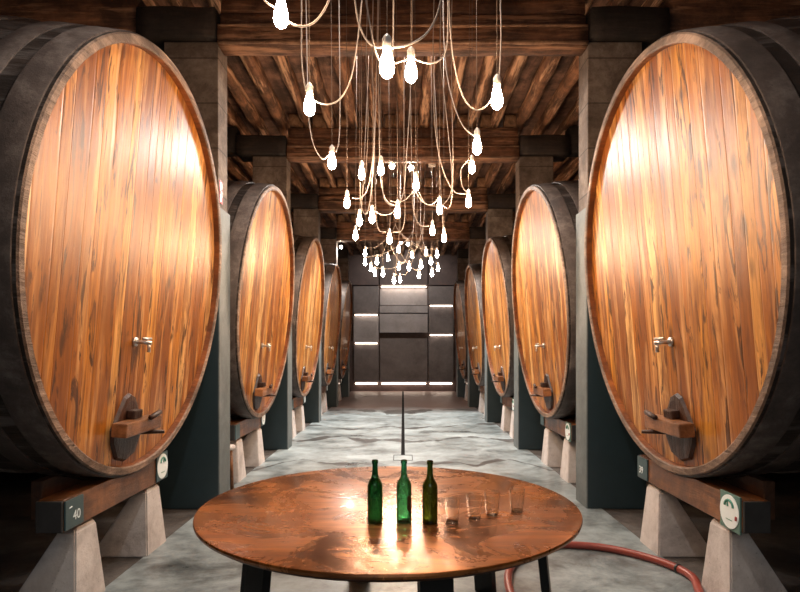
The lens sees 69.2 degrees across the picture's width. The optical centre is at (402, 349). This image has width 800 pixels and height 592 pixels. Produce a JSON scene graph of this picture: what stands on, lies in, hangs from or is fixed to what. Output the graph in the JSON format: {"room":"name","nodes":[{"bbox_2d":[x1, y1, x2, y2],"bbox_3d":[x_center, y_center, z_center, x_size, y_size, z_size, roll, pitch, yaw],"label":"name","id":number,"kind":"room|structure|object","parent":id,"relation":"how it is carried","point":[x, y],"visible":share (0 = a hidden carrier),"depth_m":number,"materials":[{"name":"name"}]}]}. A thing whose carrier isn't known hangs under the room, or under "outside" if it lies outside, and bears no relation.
{"room":"wine cellar","nodes":[
{"label":"wine cellar","id":0,"kind":"room"},
{"bbox_2d":[0,391,799,591],"bbox_3d":[0.000,1.750,10.250,11.200,0.200,26.900,0,0,0],"label":"floor","id":1,"kind":"structure","parent":0,"point":[441,427],"depth_m":5.65,"materials":[{"name":"concrete"}]},
{"bbox_2d":[19,518,104,591],"bbox_3d":[-2.273,1.395,3.810,0.454,0.533,0.377,0,0,0],"label":"concrete pier","id":2,"kind":"object","parent":1,"relation":"on","point":[72,562],"visible":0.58,"depth_m":3.68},
{"bbox_2d":[31,450,167,532],"bbox_3d":[-2.170,0.963,4.300,0.259,0.305,1.584,0,0,0],"label":"cradle","id":3,"kind":"object","parent":2,"relation":"on","point":[59,504],"visible":0.93,"depth_m":3.78,"materials":[{"name":"brown wood"}]},
{"bbox_2d":[0,15,221,477],"bbox_3d":[-3.335,-0.762,4.430,3.154,3.399,3.234,0,0,0],"label":"wine vat","id":4,"kind":"object","parent":3,"relation":"on","point":[111,235],"visible":1,"depth_m":3.72,"materials":[{"name":"brown wood"}]},
{"bbox_2d":[132,337,151,351],"bbox_3d":[-1.934,-0.039,4.310,0.133,0.114,0.140,0,0,0],"label":"tap","id":5,"kind":"object","parent":4,"relation":"on","point":[136,341],"depth_m":4.30,"materials":[{"name":"metal"}]},
{"bbox_2d":[99,484,165,556],"bbox_3d":[-2.273,1.395,4.830,0.454,0.533,0.377,0,0,0],"label":"concrete pier","id":6,"kind":"object","parent":1,"relation":"on","point":[138,530],"visible":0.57,"depth_m":4.68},
{"bbox_2d":[164,42,226,211],"bbox_3d":[-2.215,-0.785,6.220,0.570,4.870,0.320,0,0,0],"label":"concrete column","id":7,"kind":"structure","parent":1,"relation":"on","point":[203,65],"depth_m":6.06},
{"bbox_2d":[136,6,219,51],"bbox_3d":[-2.348,-3.392,6.196,0.805,0.329,0.462,0,0,0],"label":"bolster","id":8,"kind":"object","parent":7,"relation":"on","point":[159,25],"visible":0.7,"depth_m":5.97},
{"bbox_2d":[160,208,229,508],"bbox_3d":[-2.220,0.080,6.220,0.620,3.140,0.370,0,0,0],"label":"column base","id":9,"kind":"object","parent":7,"relation":"attached to","point":[199,453],"depth_m":6.04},
{"bbox_2d":[219,180,222,204],"bbox_3d":[-1.927,-1.670,6.145,0.007,0.240,0.110,0,0,0],"label":"wall sign","id":10,"kind":"object","parent":7,"relation":"attached to","point":[220,181],"visible":0.96,"depth_m":6.15,"materials":[{"name":"white ceramic"}]},
{"bbox_2d":[230,444,235,489],"bbox_3d":[-2.125,1.397,6.860,0.280,0.531,0.280,0,0,0],"label":"stool","id":11,"kind":"object","parent":1,"relation":"on","point":[232,446],"visible":0.25,"depth_m":6.84,"materials":[{"name":"wood"}]},
{"bbox_2d":[230,438,245,483],"bbox_3d":[-2.273,1.395,7.390,0.454,0.533,0.377,0,0,0],"label":"concrete pier","id":12,"kind":"object","parent":1,"relation":"on","point":[239,472],"visible":0.47,"depth_m":7.29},
{"bbox_2d":[230,415,264,440],"bbox_3d":[-2.170,0.963,7.880,0.259,0.305,1.584,0,0,0],"label":"cradle","id":13,"kind":"object","parent":12,"relation":"on","point":[239,427],"visible":0.51,"depth_m":7.56,"materials":[{"name":"brown wood"}]},
{"bbox_2d":[227,180,294,418],"bbox_3d":[-3.260,-0.762,8.010,3.154,3.399,3.234,0,0,0],"label":"wine vat","id":14,"kind":"object","parent":13,"relation":"on","point":[262,260],"visible":0.29,"depth_m":7.53,"materials":[{"name":"brown wood"}]},
{"bbox_2d":[243,427,264,466],"bbox_3d":[-2.273,1.395,8.410,0.454,0.533,0.377,0,0,0],"label":"concrete pier","id":15,"kind":"object","parent":1,"relation":"on","point":[253,449],"visible":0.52,"depth_m":8.26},
{"bbox_2d":[253,156,289,212],"bbox_3d":[-2.215,-0.785,9.800,0.570,4.870,0.320,0,0,0],"label":"concrete column","id":16,"kind":"structure","parent":1,"relation":"on","point":[274,170],"depth_m":9.64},
{"bbox_2d":[236,135,287,161],"bbox_3d":[-2.348,-3.394,9.784,0.805,0.327,0.457,0,0,0],"label":"bolster","id":17,"kind":"object","parent":16,"relation":"on","point":[247,146],"visible":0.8,"depth_m":9.57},
{"bbox_2d":[260,326,291,449],"bbox_3d":[-2.220,0.080,9.800,0.620,3.140,0.370,0,0,0],"label":"column base","id":18,"kind":"object","parent":16,"relation":"attached to","point":[277,428],"depth_m":9.62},
{"bbox_2d":[292,409,296,438],"bbox_3d":[-2.273,1.395,10.970,0.454,0.533,0.377,0,0,0],"label":"concrete pier","id":19,"kind":"object","parent":1,"relation":"on","point":[294,435],"visible":0.27,"depth_m":10.95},
{"bbox_2d":[292,396,305,408],"bbox_3d":[-2.170,0.963,11.460,0.259,0.305,1.584,0,0,0],"label":"cradle","id":20,"kind":"object","parent":19,"relation":"on","point":[296,401],"visible":0.3,"depth_m":11.35,"materials":[{"name":"brown wood"}]},
{"bbox_2d":[292,235,324,396],"bbox_3d":[-3.260,-0.762,11.590,3.154,3.399,3.234,0,0,0],"label":"wine vat","id":21,"kind":"object","parent":20,"relation":"on","point":[309,288],"visible":0.27,"depth_m":11.23,"materials":[{"name":"brown wood"}]},
{"bbox_2d":[294,405,304,431],"bbox_3d":[-2.273,1.395,11.990,0.454,0.533,0.377,0,0,0],"label":"concrete pier","id":22,"kind":"object","parent":1,"relation":"on","point":[298,411],"visible":0.47,"depth_m":11.85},
{"bbox_2d":[293,209,319,240],"bbox_3d":[-2.215,-0.785,13.380,0.570,4.870,0.320,0,0,0],"label":"concrete column","id":23,"kind":"structure","parent":1,"relation":"on","point":[306,222],"depth_m":13.22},
{"bbox_2d":[290,193,318,211],"bbox_3d":[-2.348,-3.397,13.360,0.805,0.335,0.465,0,0,0],"label":"bolster","id":24,"kind":"object","parent":23,"relation":"on","point":[297,200],"visible":0.62,"depth_m":13.14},
{"bbox_2d":[293,344,320,422],"bbox_3d":[-2.220,0.080,13.380,0.620,3.140,0.370,0,0,0],"label":"column base","id":25,"kind":"object","parent":23,"relation":"attached to","point":[312,406],"depth_m":13.19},
{"bbox_2d":[321,392,327,412],"bbox_3d":[-2.273,1.395,15.570,0.454,0.533,0.377,0,0,0],"label":"concrete pier","id":26,"kind":"object","parent":1,"relation":"on","point":[323,395],"visible":0.44,"depth_m":15.43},
{"bbox_2d":[320,239,337,264],"bbox_3d":[-2.215,-0.785,16.960,0.570,4.870,0.320,0,0,0],"label":"concrete column","id":27,"kind":"structure","parent":1,"relation":"on","point":[329,246],"depth_m":16.80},
{"bbox_2d":[320,227,336,238],"bbox_3d":[-2.348,-3.390,16.946,0.805,0.338,0.464,0,0,0],"label":"bolster","id":28,"kind":"object","parent":27,"relation":"on","point":[325,232],"visible":0.42,"depth_m":16.72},
{"bbox_2d":[326,351,337,406],"bbox_3d":[-2.220,0.080,16.960,0.620,3.140,0.370,0,0,0],"label":"column base","id":29,"kind":"object","parent":27,"relation":"attached to","point":[332,393],"depth_m":16.77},
{"bbox_2d":[338,384,341,400],"bbox_3d":[-2.273,1.395,19.150,0.454,0.533,0.377,0,0,0],"label":"concrete pier","id":30,"kind":"object","parent":1,"relation":"on","point":[339,386],"visible":0.45,"depth_m":19.01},
{"bbox_3d":[-2.170,0.962,18.620,0.259,0.305,1.584,0,0,0],"label":"cradle","id":31,"kind":"object","parent":30,"relation":"on","visible":0},
{"bbox_2d":[338,280,352,378],"bbox_3d":[-3.260,-0.762,18.750,3.154,3.399,3.234,0,0,0],"label":"wine vat","id":32,"kind":"object","parent":31,"relation":"on","point":[347,293],"visible":0.15,"depth_m":18.62,"materials":[{"name":"brown wood"}]},
{"bbox_2d":[338,258,348,280],"bbox_3d":[-2.215,-0.785,20.540,0.570,4.870,0.320,0,0,0],"label":"concrete column","id":33,"kind":"structure","parent":1,"relation":"on","point":[343,263],"depth_m":20.38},
{"bbox_2d":[338,249,348,258],"bbox_3d":[-2.348,-3.394,20.522,0.805,0.327,0.469,0,0,0],"label":"bolster","id":34,"kind":"object","parent":33,"relation":"on","point":[342,253],"visible":0.36,"depth_m":20.30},
{"bbox_2d":[340,348,349,396],"bbox_3d":[-2.220,0.080,20.540,0.620,3.140,0.370,0,0,0],"label":"column base","id":35,"kind":"object","parent":33,"relation":"attached to","point":[345,385],"depth_m":20.36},
{"bbox_2d":[193,466,582,591],"bbox_3d":[-0.078,1.260,3.300,2.104,0.780,2.104,0,0,0],"label":"round table","id":36,"kind":"object","parent":1,"relation":"on","point":[311,524],"visible":0.91,"depth_m":2.81,"materials":[{"name":"brown wood"}]},
{"bbox_2d":[367,459,382,523],"bbox_3d":[-0.141,0.712,2.925,0.077,0.316,0.077,0,0,0],"label":"bottle","id":37,"kind":"object","parent":36,"relation":"on","point":[374,488],"visible":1,"depth_m":2.90,"materials":[{"name":"green glass"}]},
{"bbox_2d":[396,459,411,523],"bbox_3d":[0.005,0.712,2.925,0.078,0.316,0.077,0,0,0],"label":"bottle","id":38,"kind":"object","parent":36,"relation":"on","point":[403,488],"visible":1,"depth_m":2.90,"materials":[{"name":"green glass"}]},
{"bbox_2d":[422,460,437,524],"bbox_3d":[0.135,0.712,2.908,0.077,0.316,0.077,0,0,0],"label":"bottle","id":39,"kind":"object","parent":36,"relation":"on","point":[429,488],"visible":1,"depth_m":2.88,"materials":[{"name":"green glass"}]},
{"bbox_2d":[444,495,459,523],"bbox_3d":[0.247,0.807,2.925,0.085,0.126,0.085,0,0,0],"label":"glass tumbler","id":40,"kind":"object","parent":36,"relation":"on","point":[451,502],"visible":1,"depth_m":2.90,"materials":[{"name":"clear"}]},
{"bbox_2d":[466,493,482,520],"bbox_3d":[0.367,0.807,2.977,0.085,0.126,0.085,0,0,0],"label":"glass tumbler","id":41,"kind":"object","parent":36,"relation":"on","point":[474,500],"visible":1,"depth_m":2.95,"materials":[{"name":"clear"}]},
{"bbox_2d":[484,490,499,516],"bbox_3d":[0.468,0.807,3.049,0.085,0.126,0.085,0,0,0],"label":"glass tumbler","id":42,"kind":"object","parent":36,"relation":"on","point":[492,497],"visible":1,"depth_m":3.02,"materials":[{"name":"clear"}]},
{"bbox_2d":[509,486,524,512],"bbox_3d":[0.614,0.807,3.124,0.085,0.126,0.085,0,0,0],"label":"glass tumbler","id":43,"kind":"object","parent":36,"relation":"on","point":[517,493],"visible":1,"depth_m":3.10,"materials":[{"name":"clear"}]},
{"bbox_2d":[393,391,412,459],"bbox_3d":[0.000,1.647,15.880,0.300,0.006,14.440,0,0,0],"label":"floor drain","id":44,"kind":"object","parent":1,"relation":"on","point":[402,423],"visible":0.96,"depth_m":11.64,"materials":[{"name":"black metal"}]},
{"bbox_2d":[457,258,467,280],"bbox_3d":[2.215,-0.785,20.540,0.570,4.870,0.320,0,0,0],"label":"concrete column","id":45,"kind":"structure","parent":1,"relation":"on","point":[462,263],"depth_m":20.38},
{"bbox_2d":[456,348,465,396],"bbox_3d":[2.220,0.080,20.540,0.620,3.140,0.370,0,0,0],"label":"column base","id":46,"kind":"object","parent":45,"relation":"attached to","point":[460,385],"depth_m":20.36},
{"bbox_2d":[457,249,467,258],"bbox_3d":[2.348,-3.393,20.515,0.805,0.336,0.467,0,0,0],"label":"bolster","id":47,"kind":"object","parent":45,"relation":"on","point":[461,253],"visible":0.37,"depth_m":20.30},
{"bbox_2d":[468,239,485,264],"bbox_3d":[2.215,-0.785,16.960,0.570,4.870,0.320,0,0,0],"label":"concrete column","id":48,"kind":"structure","parent":1,"relation":"on","point":[475,246],"depth_m":16.80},
{"bbox_2d":[468,351,479,406],"bbox_3d":[2.220,0.080,16.960,0.620,3.140,0.370,0,0,0],"label":"column base","id":49,"kind":"object","parent":48,"relation":"attached to","point":[473,393],"depth_m":16.77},
{"bbox_2d":[469,227,485,238],"bbox_3d":[2.348,-3.389,16.933,0.805,0.333,0.461,0,0,0],"label":"bolster","id":50,"kind":"object","parent":48,"relation":"on","point":[475,232],"visible":0.44,"depth_m":16.72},
{"bbox_2d":[478,392,484,412],"bbox_3d":[2.273,1.395,15.570,0.454,0.533,0.377,0,0,0],"label":"concrete pier","id":51,"kind":"object","parent":1,"relation":"on","point":[482,395],"visible":0.46,"depth_m":15.43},
{"bbox_2d":[478,386,484,393],"bbox_3d":[2.170,0.970,15.040,0.259,0.320,1.584,0,0,0],"label":"cradle","id":52,"kind":"object","parent":51,"relation":"on","point":[480,388],"visible":0.2,"depth_m":15.16,"materials":[{"name":"brown wood"}]},
{"bbox_2d":[464,263,484,385],"bbox_3d":[3.260,-0.762,15.170,3.154,3.399,3.234,0,0,0],"label":"wine vat","id":53,"kind":"object","parent":52,"relation":"on","point":[474,327],"visible":0.2,"depth_m":14.94,"materials":[{"name":"brown wood"}]},
{"bbox_2d":[486,209,512,240],"bbox_3d":[2.215,-0.785,13.380,0.570,4.870,0.320,0,0,0],"label":"concrete column","id":54,"kind":"structure","parent":1,"relation":"on","point":[499,222],"depth_m":13.22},
{"bbox_2d":[485,344,511,422],"bbox_3d":[2.220,0.080,13.380,0.620,3.140,0.370,0,0,0],"label":"column base","id":55,"kind":"object","parent":54,"relation":"attached to","point":[493,406],"depth_m":13.19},
{"bbox_2d":[487,193,515,210],"bbox_3d":[2.348,-3.393,13.358,0.805,0.326,0.466,0,0,0],"label":"bolster","id":56,"kind":"object","parent":54,"relation":"on","point":[495,201],"visible":0.61,"depth_m":13.14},
{"bbox_2d":[501,405,511,431],"bbox_3d":[2.273,1.395,11.990,0.454,0.533,0.377,0,0,0],"label":"concrete pier","id":57,"kind":"object","parent":1,"relation":"on","point":[506,411],"visible":0.48,"depth_m":11.85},
{"bbox_2d":[500,396,513,410],"bbox_3d":[2.170,0.970,11.460,0.259,0.320,1.584,0,0,0],"label":"cradle","id":58,"kind":"object","parent":57,"relation":"on","point":[508,401],"visible":0.47,"depth_m":11.35,"materials":[{"name":"brown wood"}]},
{"bbox_2d":[481,235,513,396],"bbox_3d":[3.260,-0.762,11.590,3.154,3.399,3.234,0,0,0],"label":"wine vat","id":59,"kind":"object","parent":58,"relation":"on","point":[496,288],"visible":0.23,"depth_m":11.23,"materials":[{"name":"brown wood"}]},
{"bbox_2d":[509,410,513,438],"bbox_3d":[2.273,1.395,10.970,0.454,0.533,0.377,0,0,0],"label":"concrete pier","id":60,"kind":"object","parent":1,"relation":"on","point":[511,435],"visible":0.2,"depth_m":10.95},
{"bbox_2d":[516,156,552,212],"bbox_3d":[2.215,-0.785,9.800,0.570,4.870,0.320,0,0,0],"label":"concrete column","id":61,"kind":"structure","parent":1,"relation":"on","point":[530,170],"depth_m":9.64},
{"bbox_2d":[514,326,545,449],"bbox_3d":[2.220,0.080,9.800,0.620,3.140,0.370,0,0,0],"label":"column base","id":62,"kind":"object","parent":61,"relation":"attached to","point":[528,428],"depth_m":9.62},
{"bbox_2d":[518,135,569,161],"bbox_3d":[2.348,-3.394,9.781,0.805,0.331,0.466,0,0,0],"label":"bolster","id":63,"kind":"object","parent":61,"relation":"on","point":[557,146],"visible":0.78,"depth_m":9.56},
{"bbox_2d":[541,427,562,466],"bbox_3d":[2.273,1.395,8.410,0.454,0.533,0.377,0,0,0],"label":"concrete pier","id":64,"kind":"object","parent":1,"relation":"on","point":[552,449],"visible":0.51,"depth_m":8.26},
{"bbox_2d":[560,439,575,483],"bbox_3d":[2.273,1.395,7.390,0.454,0.533,0.377,0,0,0],"label":"concrete pier","id":65,"kind":"object","parent":1,"relation":"on","point":[568,462],"visible":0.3,"depth_m":7.26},
{"bbox_2d":[541,415,575,441],"bbox_3d":[2.170,0.970,7.880,0.259,0.320,1.584,0,0,0],"label":"cradle","id":66,"kind":"object","parent":65,"relation":"on","point":[566,427],"visible":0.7,"depth_m":7.53,"materials":[{"name":"brown wood"}]},
{"bbox_2d":[511,180,578,418],"bbox_3d":[3.260,-0.762,8.010,3.154,3.399,3.234,0,0,0],"label":"wine vat","id":67,"kind":"object","parent":66,"relation":"on","point":[543,259],"visible":0.31,"depth_m":7.52,"materials":[{"name":"brown wood"}]},
{"bbox_2d":[504,541,703,591],"bbox_3d":[1.389,1.619,3.764,1.407,0.064,2.171,0,0,0],"label":"hose","id":68,"kind":"object","parent":1,"relation":"on","point":[696,584],"visible":0.7,"depth_m":4.45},
{"bbox_2d":[579,42,641,211],"bbox_3d":[2.215,-0.785,6.220,0.570,4.870,0.320,0,0,0],"label":"concrete column","id":69,"kind":"structure","parent":1,"relation":"on","point":[602,66],"depth_m":6.06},
{"bbox_2d":[576,208,645,508],"bbox_3d":[2.220,0.080,6.220,0.620,3.140,0.370,0,0,0],"label":"column base","id":70,"kind":"object","parent":69,"relation":"attached to","point":[607,477],"depth_m":6.04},
{"bbox_2d":[586,6,669,51],"bbox_3d":[2.348,-3.393,6.198,0.805,0.328,0.466,0,0,0],"label":"bolster","id":71,"kind":"object","parent":69,"relation":"on","point":[646,25],"visible":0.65,"depth_m":5.98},
{"bbox_2d":[640,484,706,556],"bbox_3d":[2.273,1.395,4.830,0.454,0.533,0.377,0,0,0],"label":"concrete pier","id":72,"kind":"object","parent":1,"relation":"on","point":[667,530],"visible":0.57,"depth_m":4.68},
{"bbox_2d":[701,518,786,591],"bbox_3d":[2.273,1.395,3.810,0.454,0.533,0.377,0,0,0],"label":"concrete pier","id":73,"kind":"object","parent":1,"relation":"on","point":[733,562],"visible":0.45,"depth_m":3.67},
{"bbox_2d":[638,455,774,534],"bbox_3d":[2.170,0.970,4.300,0.259,0.320,1.584,0,0,0],"label":"cradle","id":74,"kind":"object","parent":73,"relation":"on","point":[745,504],"visible":0.96,"depth_m":3.75,"materials":[{"name":"brown wood"}]},
{"bbox_2d":[584,16,799,477],"bbox_3d":[3.335,-0.762,4.430,3.154,3.399,3.234,0,0,0],"label":"wine vat","id":75,"kind":"object","parent":74,"relation":"on","point":[692,233],"visible":1,"depth_m":3.75,"materials":[{"name":"brown wood"}]},
{"bbox_2d":[654,337,673,351],"bbox_3d":[1.934,-0.039,4.310,0.133,0.114,0.140,0,0,0],"label":"tap","id":76,"kind":"object","parent":75,"relation":"on","point":[669,341],"depth_m":4.30,"materials":[{"name":"metal"}]},
{"bbox_3d":[-2.273,1.395,14.550,0.454,0.533,0.377,0,0,0],"label":"concrete pier","id":77,"kind":"object","parent":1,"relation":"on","visible":0},
{"bbox_2d":[321,386,327,393],"bbox_3d":[-2.170,0.963,15.040,0.259,0.305,1.584,0,0,0],"label":"cradle","id":78,"kind":"object","parent":77,"relation":"on","point":[323,388],"visible":0.22,"depth_m":15.16,"materials":[{"name":"brown wood"}]},
{"bbox_2d":[321,263,341,385],"bbox_3d":[-3.260,-0.762,15.170,3.154,3.399,3.234,0,0,0],"label":"wine vat","id":79,"kind":"object","parent":78,"relation":"on","point":[330,329],"visible":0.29,"depth_m":14.94,"materials":[{"name":"brown wood"}]},
{"bbox_2d":[143,0,662,255],"bbox_3d":[0.000,-3.876,10.050,11.200,0.347,26.500,0,0,0],"label":"ceiling","id":80,"kind":"structure","parent":0,"point":[542,92],"depth_m":9.08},
{"bbox_2d":[0,0,145,32],"bbox_3d":[-4.185,-3.512,6.177,2.830,0.448,0.308,0,0,0],"label":"beam","id":81,"kind":"structure","parent":80,"relation":"attached to","point":[117,14],"depth_m":6.04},
{"bbox_2d":[227,126,240,156],"bbox_3d":[-4.185,-3.509,9.755,2.830,0.441,0.313,0,0,0],"label":"beam","id":82,"kind":"structure","parent":80,"relation":"attached to","point":[232,131],"depth_m":9.61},
{"bbox_2d":[263,0,329,28],"bbox_3d":[-0.442,-2.550,2.450,0.297,2.381,0.062,0,0,0],"label":"pendant bulb","id":83,"kind":"object","parent":80,"relation":"hanging from","point":[281,21],"visible":1,"depth_m":2.44,"materials":[{"name":"white"}]},
{"bbox_2d":[305,0,340,169],"bbox_3d":[-0.596,-2.547,4.350,0.270,2.386,0.062,0,0,0],"label":"pendant bulb","id":84,"kind":"object","parent":80,"relation":"hanging from","point":[331,161],"visible":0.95,"depth_m":4.35,"materials":[{"name":"white"}]},
{"bbox_2d":[301,0,362,115],"bbox_3d":[-0.386,-2.516,3.200,0.357,2.448,0.062,0,0,0],"label":"pendant bulb","id":85,"kind":"object","parent":80,"relation":"hanging from","point":[309,105],"visible":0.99,"depth_m":3.20,"materials":[{"name":"white"}]},
{"bbox_2d":[344,0,373,208],"bbox_3d":[-0.400,-2.516,5.300,0.278,2.448,0.055,0,0,0],"label":"pendant bulb","id":86,"kind":"object","parent":80,"relation":"hanging from","point":[346,202],"visible":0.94,"depth_m":5.30,"materials":[{"name":"white"}]},
{"bbox_2d":[353,56,368,239],"bbox_3d":[-0.474,-2.494,6.600,0.188,2.491,0.055,0,0,0],"label":"pendant bulb","id":87,"kind":"object","parent":80,"relation":"hanging from","point":[355,235],"visible":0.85,"depth_m":6.60,"materials":[{"name":"white"}]},
{"bbox_2d":[357,0,367,225],"bbox_3d":[-0.411,-2.501,5.900,0.117,2.478,0.055,0,0,0],"label":"pendant bulb","id":88,"kind":"object","parent":80,"relation":"hanging from","point":[359,219],"visible":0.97,"depth_m":5.90,"materials":[{"name":"white"}]},
{"bbox_2d":[358,0,377,214],"bbox_3d":[-0.301,-2.465,5.100,0.182,2.550,0.055,0,0,0],"label":"pendant bulb","id":89,"kind":"object","parent":80,"relation":"hanging from","point":[361,174],"visible":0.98,"depth_m":5.10,"materials":[{"name":"white"}]},
{"bbox_2d":[369,0,395,222],"bbox_3d":[-0.188,-2.471,5.500,0.267,2.539,0.055,0,0,0],"label":"pendant bulb","id":90,"kind":"object","parent":80,"relation":"hanging from","point":[371,217],"visible":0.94,"depth_m":5.50,"materials":[{"name":"white"}]},
{"bbox_2d":[372,57,404,243],"bbox_3d":[-0.159,-2.460,6.450,0.378,2.560,0.055,0,0,0],"label":"pendant bulb","id":91,"kind":"object","parent":80,"relation":"hanging from","point":[389,238],"visible":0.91,"depth_m":6.45,"materials":[{"name":"white"}]},
{"bbox_2d":[378,0,399,218],"bbox_3d":[-0.128,-2.470,5.300,0.209,2.539,0.055,0,0,0],"label":"pendant bulb","id":92,"kind":"object","parent":80,"relation":"hanging from","point":[397,210],"visible":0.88,"depth_m":5.30,"materials":[{"name":"white"}]},
{"bbox_2d":[378,0,412,205],"bbox_3d":[-0.060,-2.490,5.000,0.313,2.501,0.055,0,0,0],"label":"pendant bulb","id":93,"kind":"object","parent":80,"relation":"hanging from","point":[380,167],"visible":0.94,"depth_m":5.00,"materials":[{"name":"white"}]},
{"bbox_2d":[392,114,399,283],"bbox_3d":[-0.110,-2.395,9.200,0.118,2.690,0.052,0,0,0],"label":"pendant bulb","id":94,"kind":"object","parent":80,"relation":"hanging from","point":[393,280],"visible":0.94,"depth_m":9.20,"materials":[{"name":"white"}]},
{"bbox_2d":[354,0,441,78],"bbox_3d":[-0.013,-2.437,2.420,0.381,2.607,0.062,0,0,0],"label":"pendant bulb","id":95,"kind":"object","parent":80,"relation":"hanging from","point":[386,63],"visible":1,"depth_m":2.41,"materials":[{"name":"white"}]},
{"bbox_2d":[382,33,391,48],"bbox_3d":[-0.067,-1.287,2.420,0.042,0.064,0.042,0,0,0],"label":"socket","id":96,"kind":"object","parent":95,"relation":"attached to","point":[386,40],"depth_m":2.40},
{"bbox_2d":[217,0,588,56],"bbox_3d":[0.002,-3.563,6.179,3.854,0.810,0.391,0,0,0],"label":"ceiling beam","id":97,"kind":"structure","parent":80,"relation":"attached to","point":[246,27],"depth_m":6.09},
{"bbox_2d":[287,113,518,163],"bbox_3d":[0.002,-3.565,9.761,3.853,0.811,0.388,0,0,0],"label":"ceiling beam","id":98,"kind":"structure","parent":80,"relation":"attached to","point":[498,145],"depth_m":9.68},
{"bbox_2d":[318,177,487,212],"bbox_3d":[0.002,-3.567,13.341,3.854,0.811,0.394,0,0,0],"label":"ceiling beam","id":99,"kind":"structure","parent":80,"relation":"attached to","point":[331,200],"depth_m":13.26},
{"bbox_2d":[336,214,469,241],"bbox_3d":[0.001,-3.563,16.921,3.854,0.811,0.384,0,0,0],"label":"ceiling beam","id":100,"kind":"structure","parent":80,"relation":"attached to","point":[455,231],"depth_m":16.84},
{"bbox_2d":[392,0,448,82],"bbox_3d":[0.097,-2.550,2.950,0.302,2.381,0.062,0,0,0],"label":"pendant bulb","id":101,"kind":"object","parent":80,"relation":"hanging from","point":[410,71],"visible":0.98,"depth_m":2.94,"materials":[{"name":"white"}]},
{"bbox_2d":[407,46,414,58],"bbox_3d":[0.041,-1.513,2.950,0.042,0.064,0.042,0,0,0],"label":"socket","id":102,"kind":"object","parent":101,"relation":"attached to","point":[411,51],"depth_m":2.93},
{"bbox_2d":[390,8,452,206],"bbox_3d":[0.163,-2.512,5.200,0.561,2.456,0.055,0,0,0],"label":"pendant bulb","id":103,"kind":"object","parent":80,"relation":"hanging from","point":[415,183],"visible":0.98,"depth_m":5.20,"materials":[{"name":"white"}]},
{"bbox_2d":[410,74,434,234],"bbox_3d":[0.215,-2.507,6.450,0.281,2.466,0.055,0,0,0],"label":"pendant bulb","id":104,"kind":"object","parent":80,"relation":"hanging from","point":[432,230],"visible":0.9,"depth_m":6.45,"materials":[{"name":"white"}]},
{"bbox_2d":[415,109,432,264],"bbox_3d":[0.324,-2.530,9.000,0.274,2.419,0.052,0,0,0],"label":"pendant bulb","id":105,"kind":"object","parent":80,"relation":"hanging from","point":[430,261],"visible":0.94,"depth_m":9.00,"materials":[{"name":"white"}]},
{"bbox_2d":[415,4,452,213],"bbox_3d":[0.289,-2.501,5.400,0.361,2.478,0.055,0,0,0],"label":"pendant bulb","id":106,"kind":"object","parent":80,"relation":"hanging from","point":[439,209],"visible":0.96,"depth_m":5.40,"materials":[{"name":"white"}]},
{"bbox_2d":[434,56,445,241],"bbox_3d":[0.421,-2.483,6.600,0.145,2.514,0.055,0,0,0],"label":"pendant bulb","id":107,"kind":"object","parent":80,"relation":"hanging from","point":[443,229],"visible":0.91,"depth_m":6.60,"materials":[{"name":"white"}]},
{"bbox_2d":[433,0,470,206],"bbox_3d":[0.456,-2.534,5.400,0.361,2.413,0.055,0,0,0],"label":"pendant bulb","id":108,"kind":"object","parent":80,"relation":"hanging from","point":[468,199],"visible":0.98,"depth_m":5.40,"materials":[{"name":"white"}]},
{"bbox_2d":[442,0,480,154],"bbox_3d":[0.407,-2.543,4.000,0.269,2.393,0.062,0,0,0],"label":"pendant bulb","id":109,"kind":"object","parent":80,"relation":"hanging from","point":[476,144],"visible":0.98,"depth_m":4.00,"materials":[{"name":"white"}]},
{"bbox_2d":[460,155,474,191],"bbox_3d":[0.590,-2.591,5.300,0.135,2.298,0.055,0,0,0],"label":"pendant bulb","id":110,"kind":"object","parent":80,"relation":"hanging from","point":[471,167],"visible":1,"depth_m":5.29,"materials":[{"name":"white"}]},
{"bbox_2d":[449,0,502,110],"bbox_3d":[0.385,-2.499,3.050,0.293,2.483,0.062,0,0,0],"label":"pendant bulb","id":111,"kind":"object","parent":80,"relation":"hanging from","point":[496,100],"visible":0.98,"depth_m":3.05,"materials":[{"name":"white"}]},
{"bbox_2d":[493,74,500,85],"bbox_3d":[0.494,-1.419,3.050,0.042,0.064,0.042,0,0,0],"label":"socket","id":112,"kind":"object","parent":111,"relation":"attached to","point":[497,79],"depth_m":3.03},
{"bbox_2d":[565,126,578,156],"bbox_3d":[4.185,-3.508,9.766,2.830,0.448,0.300,0,0,0],"label":"beam","id":113,"kind":"structure","parent":80,"relation":"attached to","point":[573,131],"depth_m":9.63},
{"bbox_2d":[659,0,799,32],"bbox_3d":[4.185,-3.513,6.179,2.830,0.445,0.301,0,0,0],"label":"beam","id":114,"kind":"structure","parent":80,"relation":"attached to","point":[684,14],"depth_m":6.04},
{"bbox_2d":[349,250,456,390],"bbox_3d":[0.000,-1.976,23.240,11.200,7.653,0.720,0,0,0],"label":"wall","id":115,"kind":"structure","parent":0,"point":[403,333],"depth_m":23.14,"materials":[{"name":"grey"}]},
{"bbox_3d":[2.273,1.395,18.130,0.454,0.533,0.377,0,0,0],"label":"concrete pier","id":116,"kind":"object","parent":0,"visible":0},
{"bbox_3d":[2.170,0.970,18.620,0.259,0.320,1.584,0,0,0],"label":"cradle","id":117,"kind":"object","parent":116,"relation":"on","visible":0},
{"bbox_2d":[453,280,467,378],"bbox_3d":[3.260,-0.762,18.750,3.154,3.399,3.234,0,0,0],"label":"wine vat","id":118,"kind":"object","parent":117,"relation":"on","point":[458,293],"visible":0.16,"depth_m":18.62,"materials":[{"name":"brown wood"}]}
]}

